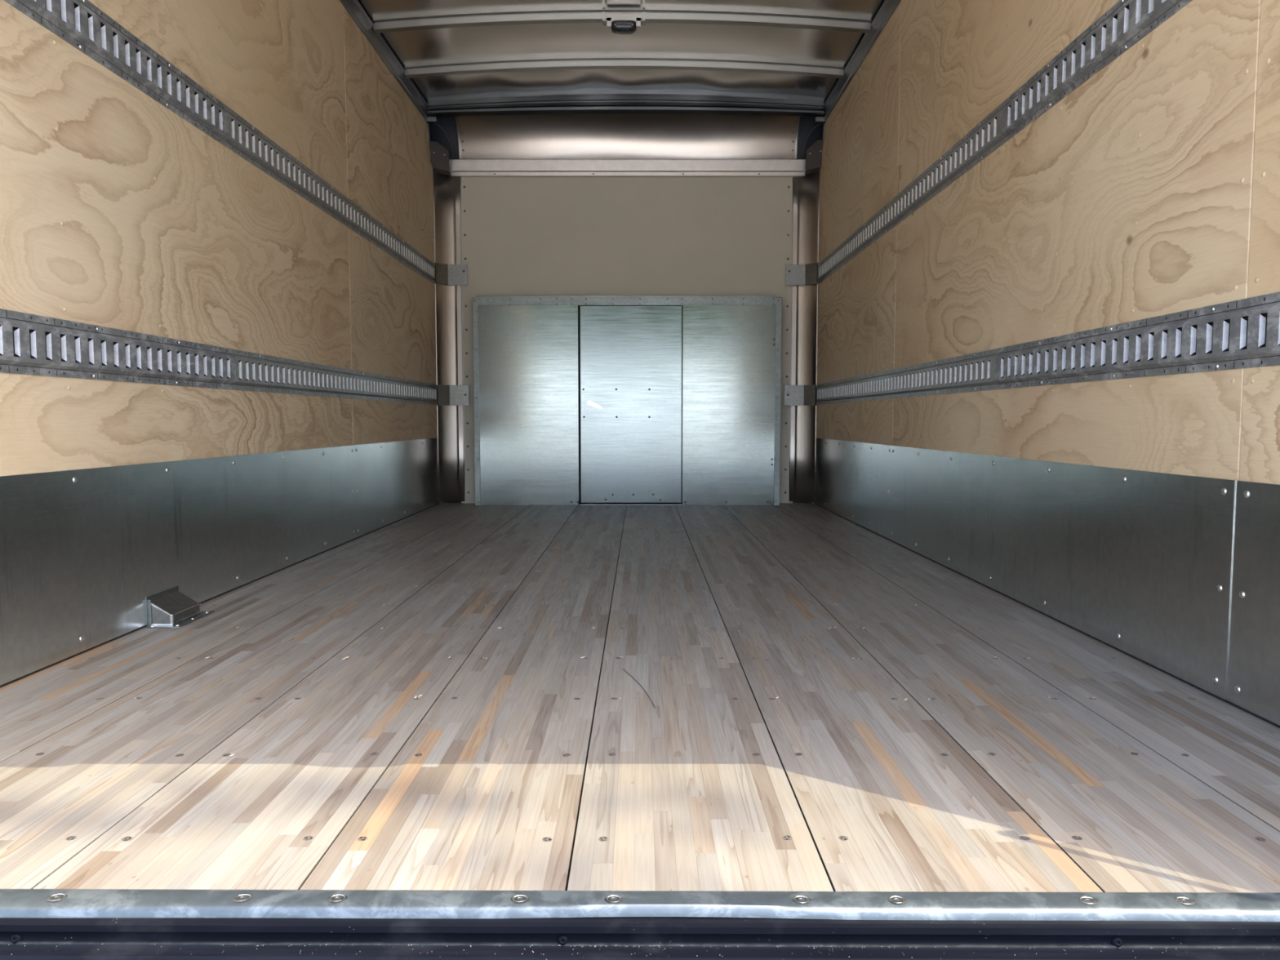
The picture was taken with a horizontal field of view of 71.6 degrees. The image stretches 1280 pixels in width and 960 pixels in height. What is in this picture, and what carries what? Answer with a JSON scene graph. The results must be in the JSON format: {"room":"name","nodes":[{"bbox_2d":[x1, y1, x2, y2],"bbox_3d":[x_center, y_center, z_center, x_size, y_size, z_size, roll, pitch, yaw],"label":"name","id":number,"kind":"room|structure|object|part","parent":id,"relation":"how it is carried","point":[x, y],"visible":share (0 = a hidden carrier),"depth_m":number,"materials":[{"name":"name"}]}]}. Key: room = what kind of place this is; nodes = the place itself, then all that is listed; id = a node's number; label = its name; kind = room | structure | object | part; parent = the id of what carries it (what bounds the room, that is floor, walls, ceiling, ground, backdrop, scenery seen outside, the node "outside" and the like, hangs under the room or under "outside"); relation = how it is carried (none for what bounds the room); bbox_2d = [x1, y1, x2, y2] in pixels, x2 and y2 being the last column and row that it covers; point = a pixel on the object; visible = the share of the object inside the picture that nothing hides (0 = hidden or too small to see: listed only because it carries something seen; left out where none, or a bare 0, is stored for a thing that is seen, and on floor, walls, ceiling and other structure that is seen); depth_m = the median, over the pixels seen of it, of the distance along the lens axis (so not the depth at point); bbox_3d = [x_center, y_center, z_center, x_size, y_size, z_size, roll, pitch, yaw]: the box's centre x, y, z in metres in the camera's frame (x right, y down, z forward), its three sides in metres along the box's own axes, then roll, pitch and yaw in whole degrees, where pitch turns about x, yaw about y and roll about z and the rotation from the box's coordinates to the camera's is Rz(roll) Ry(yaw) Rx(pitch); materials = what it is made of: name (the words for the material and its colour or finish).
{"room":"cargo space","nodes":[
{"label":"cargo space","id":0,"kind":"room"},
{"bbox_2d":[0,0,442,503],"bbox_3d":[-1.310,-0.912,3.231,0.069,2.550,5.030,0,4,0],"label":"wall","id":1,"kind":"structure","parent":0,"point":[117,211],"depth_m":2.63,"materials":[{"name":"beige wood"}]},
{"bbox_2d":[4,0,228,146],"bbox_3d":[-1.272,-1.023,1.727,0.012,0.127,2.004,0,4,0],"label":"track","id":2,"kind":"object","parent":1,"relation":"attached to","point":[80,25],"visible":1,"depth_m":2.20,"materials":[{"name":"metal"}]},
{"bbox_2d":[0,308,235,389],"bbox_3d":[-1.272,-0.279,1.777,0.012,0.127,2.004,0,4,0],"label":"track","id":3,"kind":"object","parent":1,"relation":"attached to","point":[30,344],"visible":1,"depth_m":2.10,"materials":[{"name":"metal"}]},
{"bbox_2d":[0,437,439,687],"bbox_3d":[-1.280,0.106,3.209,0.021,0.421,4.850,0,4,0],"label":"kick plate","id":4,"kind":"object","parent":1,"relation":"attached to","point":[82,552],"depth_m":2.37,"materials":[{"name":"metal"}]},
{"bbox_3d":[-1.275,-0.004,4.794,0.002,0.415,1.654,0,4,0],"label":"kick plate","id":5,"kind":"part","parent":4,"relation":"part of","materials":[{"name":"silver metal"}]},
{"bbox_2d":[224,104,435,283],"bbox_3d":[-1.272,-1.184,4.108,0.012,0.127,2.765,0,4,0],"label":"track","id":6,"kind":"object","parent":1,"relation":"attached to","point":[264,154],"visible":1,"depth_m":3.45,"materials":[{"name":"metal"}]},
{"bbox_2d":[434,262,467,284],"bbox_3d":[-1.183,-1.285,5.545,0.202,0.128,0.042,-1,4,-20],"label":"bracket","id":7,"kind":"object","parent":6,"relation":"attached to","point":[445,274],"visible":1,"depth_m":5.56,"materials":[{"name":"metal"}]},
{"bbox_2d":[231,349,436,404],"bbox_3d":[-1.272,-0.440,4.158,0.012,0.127,2.765,0,4,0],"label":"track","id":8,"kind":"object","parent":1,"relation":"attached to","point":[256,372],"visible":1,"depth_m":3.52,"materials":[{"name":"metal"}]},
{"bbox_2d":[339,0,429,123],"bbox_3d":[-1.294,-2.037,2.989,0.066,0.104,4.700,0,4,0],"label":"trim","id":9,"kind":"structure","parent":1,"relation":"attached to","point":[353,7],"depth_m":4.41,"materials":[{"name":"metal"}]},
{"bbox_3d":[-1.284,-1.155,4.711,0.012,1.935,1.644,0,4,0],"label":"plywood panel","id":10,"kind":"part","parent":1,"relation":"part of","materials":[{"name":"brown wood"}]},
{"bbox_2d":[357,0,884,116],"bbox_3d":[-0.084,-2.122,3.124,2.500,0.182,4.980,0,4,0],"label":"ceiling","id":11,"kind":"structure","parent":0,"point":[464,57],"depth_m":4.63,"materials":[{"name":"metal"}]},
{"bbox_2d":[602,11,644,34],"bbox_3d":[-0.077,-2.166,4.205,0.201,0.088,0.074,0,4,0],"label":"ceiling lamp","id":12,"kind":"object","parent":11,"relation":"attached to","point":[620,24],"visible":1,"depth_m":4.18,"materials":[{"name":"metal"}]},
{"bbox_2d":[426,113,824,502],"bbox_3d":[-0.084,-1.094,5.546,2.520,2.600,0.406,0,4,0],"label":"wall","id":13,"kind":"structure","parent":0,"point":[620,204],"depth_m":5.58,"materials":[{"name":"beige metal"}]},
{"bbox_3d":[-1.231,-1.971,5.434,0.135,0.195,0.050,0,4,0],"label":"gusset plate","id":14,"kind":"part","parent":13,"relation":"part of","materials":[{"name":"metal"}]},
{"bbox_3d":[-1.204,-0.902,5.593,0.174,2.088,0.018,-2,4,-29],"label":"corner post","id":15,"kind":"part","parent":13,"relation":"part of","materials":[{"name":"metal"}]},
{"bbox_2d":[435,384,469,405],"bbox_3d":[-1.183,-0.534,5.595,0.202,0.128,0.042,-1,4,-20],"label":"bracket","id":16,"kind":"object","parent":13,"relation":"attached to","point":[446,395],"visible":1,"depth_m":5.61,"materials":[{"name":"metal"}]},
{"bbox_3d":[-0.079,-1.945,5.533,2.214,0.100,0.047,0,4,0],"label":"header trim","id":17,"kind":"part","parent":13,"relation":"part of","materials":[{"name":"metal"}]},
{"bbox_3d":[1.036,-0.902,5.593,0.174,2.088,0.018,2,4,29],"label":"corner post","id":18,"kind":"part","parent":13,"relation":"part of","materials":[{"name":"metal"}]},
{"bbox_3d":[1.072,-1.979,5.434,0.113,0.195,0.050,0,4,0],"label":"gusset plate","id":19,"kind":"part","parent":13,"relation":"part of","materials":[{"name":"metal"}]},
{"bbox_2d":[0,502,1279,893],"bbox_3d":[-0.084,0.336,3.368,2.460,0.060,4.805,0,4,0],"label":"floor","id":20,"kind":"structure","parent":0,"point":[525,766],"depth_m":1.50,"materials":[{"name":"brown wood"}]},
{"bbox_2d":[144,585,213,627],"bbox_3d":[-1.229,0.335,2.370,0.090,0.078,0.195,0,4,0],"label":"metal cover","id":21,"kind":"object","parent":20,"relation":"on","point":[168,608],"visible":1,"depth_m":2.33,"materials":[{"name":"metal"}]},
{"bbox_2d":[151,590,199,624],"bbox_3d":[-1.241,0.339,2.366,0.062,0.066,0.145,0,4,0],"label":"hood","id":22,"kind":"object","parent":21,"relation":"attached to","point":[167,606],"depth_m":2.34,"materials":[{"name":"metal"}]},
{"bbox_2d":[133,506,1095,755],"bbox_3d":[-0.081,0.301,3.418,1.926,0.003,4.029,0,4,0],"label":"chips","id":23,"kind":"object","parent":20,"relation":"on","point":[471,507],"visible":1,"depth_m":2.27,"materials":[{"name":"brown wood"}]},
{"bbox_2d":[472,295,782,505],"bbox_3d":[-0.079,-0.493,5.573,1.904,1.298,0.172,0,4,0],"label":"metal panel","id":24,"kind":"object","parent":20,"relation":"on","point":[577,399],"depth_m":5.51,"materials":[{"name":"metal"}]},
{"bbox_3d":[-0.690,-0.460,5.516,0.616,1.240,0.010,0,4,0],"label":"panel","id":25,"kind":"part","parent":24,"relation":"part of","materials":[{"name":"silver metal"}]},
{"bbox_3d":[-0.279,-0.466,5.503,0.092,0.049,0.027,0,4,0],"label":"handle","id":26,"kind":"part","parent":24,"relation":"part of","materials":[{"name":"silver metal"}]},
{"bbox_3d":[-0.056,-0.467,5.519,0.629,1.220,0.007,0,4,0],"label":"door","id":27,"kind":"part","parent":24,"relation":"part of","materials":[{"name":"silver metal"}]},
{"bbox_3d":[0.551,-0.460,5.516,0.574,1.240,0.012,0,4,0],"label":"panel","id":28,"kind":"part","parent":24,"relation":"part of","materials":[{"name":"silver metal"}]},
{"bbox_2d":[622,668,655,707],"bbox_3d":[0.000,0.412,1.773,0.010,0.001,0.268,-1,4,-14],"label":"straw","id":29,"kind":"object","parent":20,"relation":"on","point":[623,668],"visible":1,"depth_m":1.76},
{"bbox_2d":[0,916,1279,959],"bbox_3d":[-0.085,0.551,0.867,2.600,0.130,0.245,0,4,0],"label":"bumper cover","id":30,"kind":"object","parent":20,"relation":"attached to","point":[43,938],"visible":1,"depth_m":0.96,"materials":[{"name":"black metal"}]},
{"bbox_2d":[0,888,1279,921],"bbox_3d":[-0.084,0.473,0.986,2.500,0.016,0.040,0,4,0],"label":"plate","id":31,"kind":"object","parent":30,"relation":"on","point":[14,903],"visible":1,"depth_m":0.98,"materials":[{"name":"metal"}]},
{"bbox_2d":[24,943,1270,959],"bbox_3d":[0.025,0.504,0.948,1.681,0.001,0.023,0,4,0],"label":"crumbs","id":32,"kind":"object","parent":30,"relation":"on","point":[102,944],"visible":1,"depth_m":0.96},
{"bbox_2d":[811,0,1279,503],"bbox_3d":[1.142,-0.912,3.231,0.069,2.550,5.030,0,4,0],"label":"wall","id":33,"kind":"structure","parent":0,"point":[1151,188],"depth_m":2.38,"materials":[{"name":"beige wood"}]},
{"bbox_3d":[1.115,-1.153,4.684,0.012,1.935,1.699,0,4,0],"label":"plywood panel","id":34,"kind":"part","parent":33,"relation":"part of","materials":[{"name":"brown wood"}]},
{"bbox_2d":[822,0,901,123],"bbox_3d":[1.127,-2.037,2.989,0.066,0.104,4.700,0,4,0],"label":"trim","id":35,"kind":"structure","parent":33,"relation":"attached to","point":[888,7],"depth_m":4.42,"materials":[{"name":"metal"}]},
{"bbox_2d":[816,347,999,404],"bbox_3d":[1.104,-0.439,4.145,0.012,0.127,2.809,0,4,0],"label":"track","id":36,"kind":"object","parent":33,"relation":"attached to","point":[975,371],"visible":1,"depth_m":3.47,"materials":[{"name":"metal"}]},
{"bbox_2d":[784,384,817,405],"bbox_3d":[1.015,-0.534,5.595,0.202,0.128,0.042,1,4,20],"label":"bracket","id":37,"kind":"object","parent":36,"relation":"attached to","point":[794,395],"visible":1,"depth_m":5.61,"materials":[{"name":"metal"}]},
{"bbox_2d":[817,100,1005,284],"bbox_3d":[1.104,-1.183,4.095,0.012,0.127,2.809,0,4,0],"label":"track","id":38,"kind":"object","parent":33,"relation":"attached to","point":[987,140],"visible":1,"depth_m":3.41,"materials":[{"name":"metal"}]},
{"bbox_2d":[785,262,818,284],"bbox_3d":[1.015,-1.285,5.545,0.202,0.128,0.042,1,4,20],"label":"bracket","id":39,"kind":"object","parent":38,"relation":"attached to","point":[796,274],"visible":1,"depth_m":5.56,"materials":[{"name":"metal"}]},
{"bbox_2d":[814,437,1279,728],"bbox_3d":[1.112,0.106,3.209,0.021,0.421,4.850,0,4,0],"label":"kick plate","id":40,"kind":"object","parent":33,"relation":"attached to","point":[1178,575],"depth_m":2.09,"materials":[{"name":"metal"}]},
{"bbox_3d":[1.107,-0.002,4.766,0.002,0.415,1.709,0,4,0],"label":"kick plate","id":41,"kind":"part","parent":40,"relation":"part of","materials":[{"name":"silver metal"}]},
{"bbox_3d":[1.107,0.132,2.787,0.004,0.415,2.257,0,4,0],"label":"kick plate","id":42,"kind":"part","parent":40,"relation":"part of","materials":[{"name":"silver metal"}]},
{"bbox_3d":[1.107,0.237,1.225,0.002,0.415,0.872,0,4,0],"label":"kick plate","id":43,"kind":"part","parent":40,"relation":"part of","materials":[{"name":"silver metal"}]},
{"bbox_2d":[1001,0,1192,142],"bbox_3d":[1.104,-1.022,1.709,0.012,0.127,1.969,0,4,0],"label":"track","id":44,"kind":"object","parent":33,"relation":"attached to","point":[1132,23],"visible":1,"depth_m":2.19,"materials":[{"name":"metal"}]},
{"bbox_2d":[995,291,1279,389],"bbox_3d":[1.104,-0.277,1.760,0.012,0.127,1.969,0,4,0],"label":"track","id":45,"kind":"object","parent":33,"relation":"attached to","point":[1244,333],"visible":1,"depth_m":1.88,"materials":[{"name":"metal"}]},
{"bbox_3d":[1.115,-0.914,1.146,0.012,1.935,0.871,0,4,0],"label":"plywood panel","id":46,"kind":"part","parent":33,"relation":"part of","materials":[{"name":"brown wood"}]}
]}

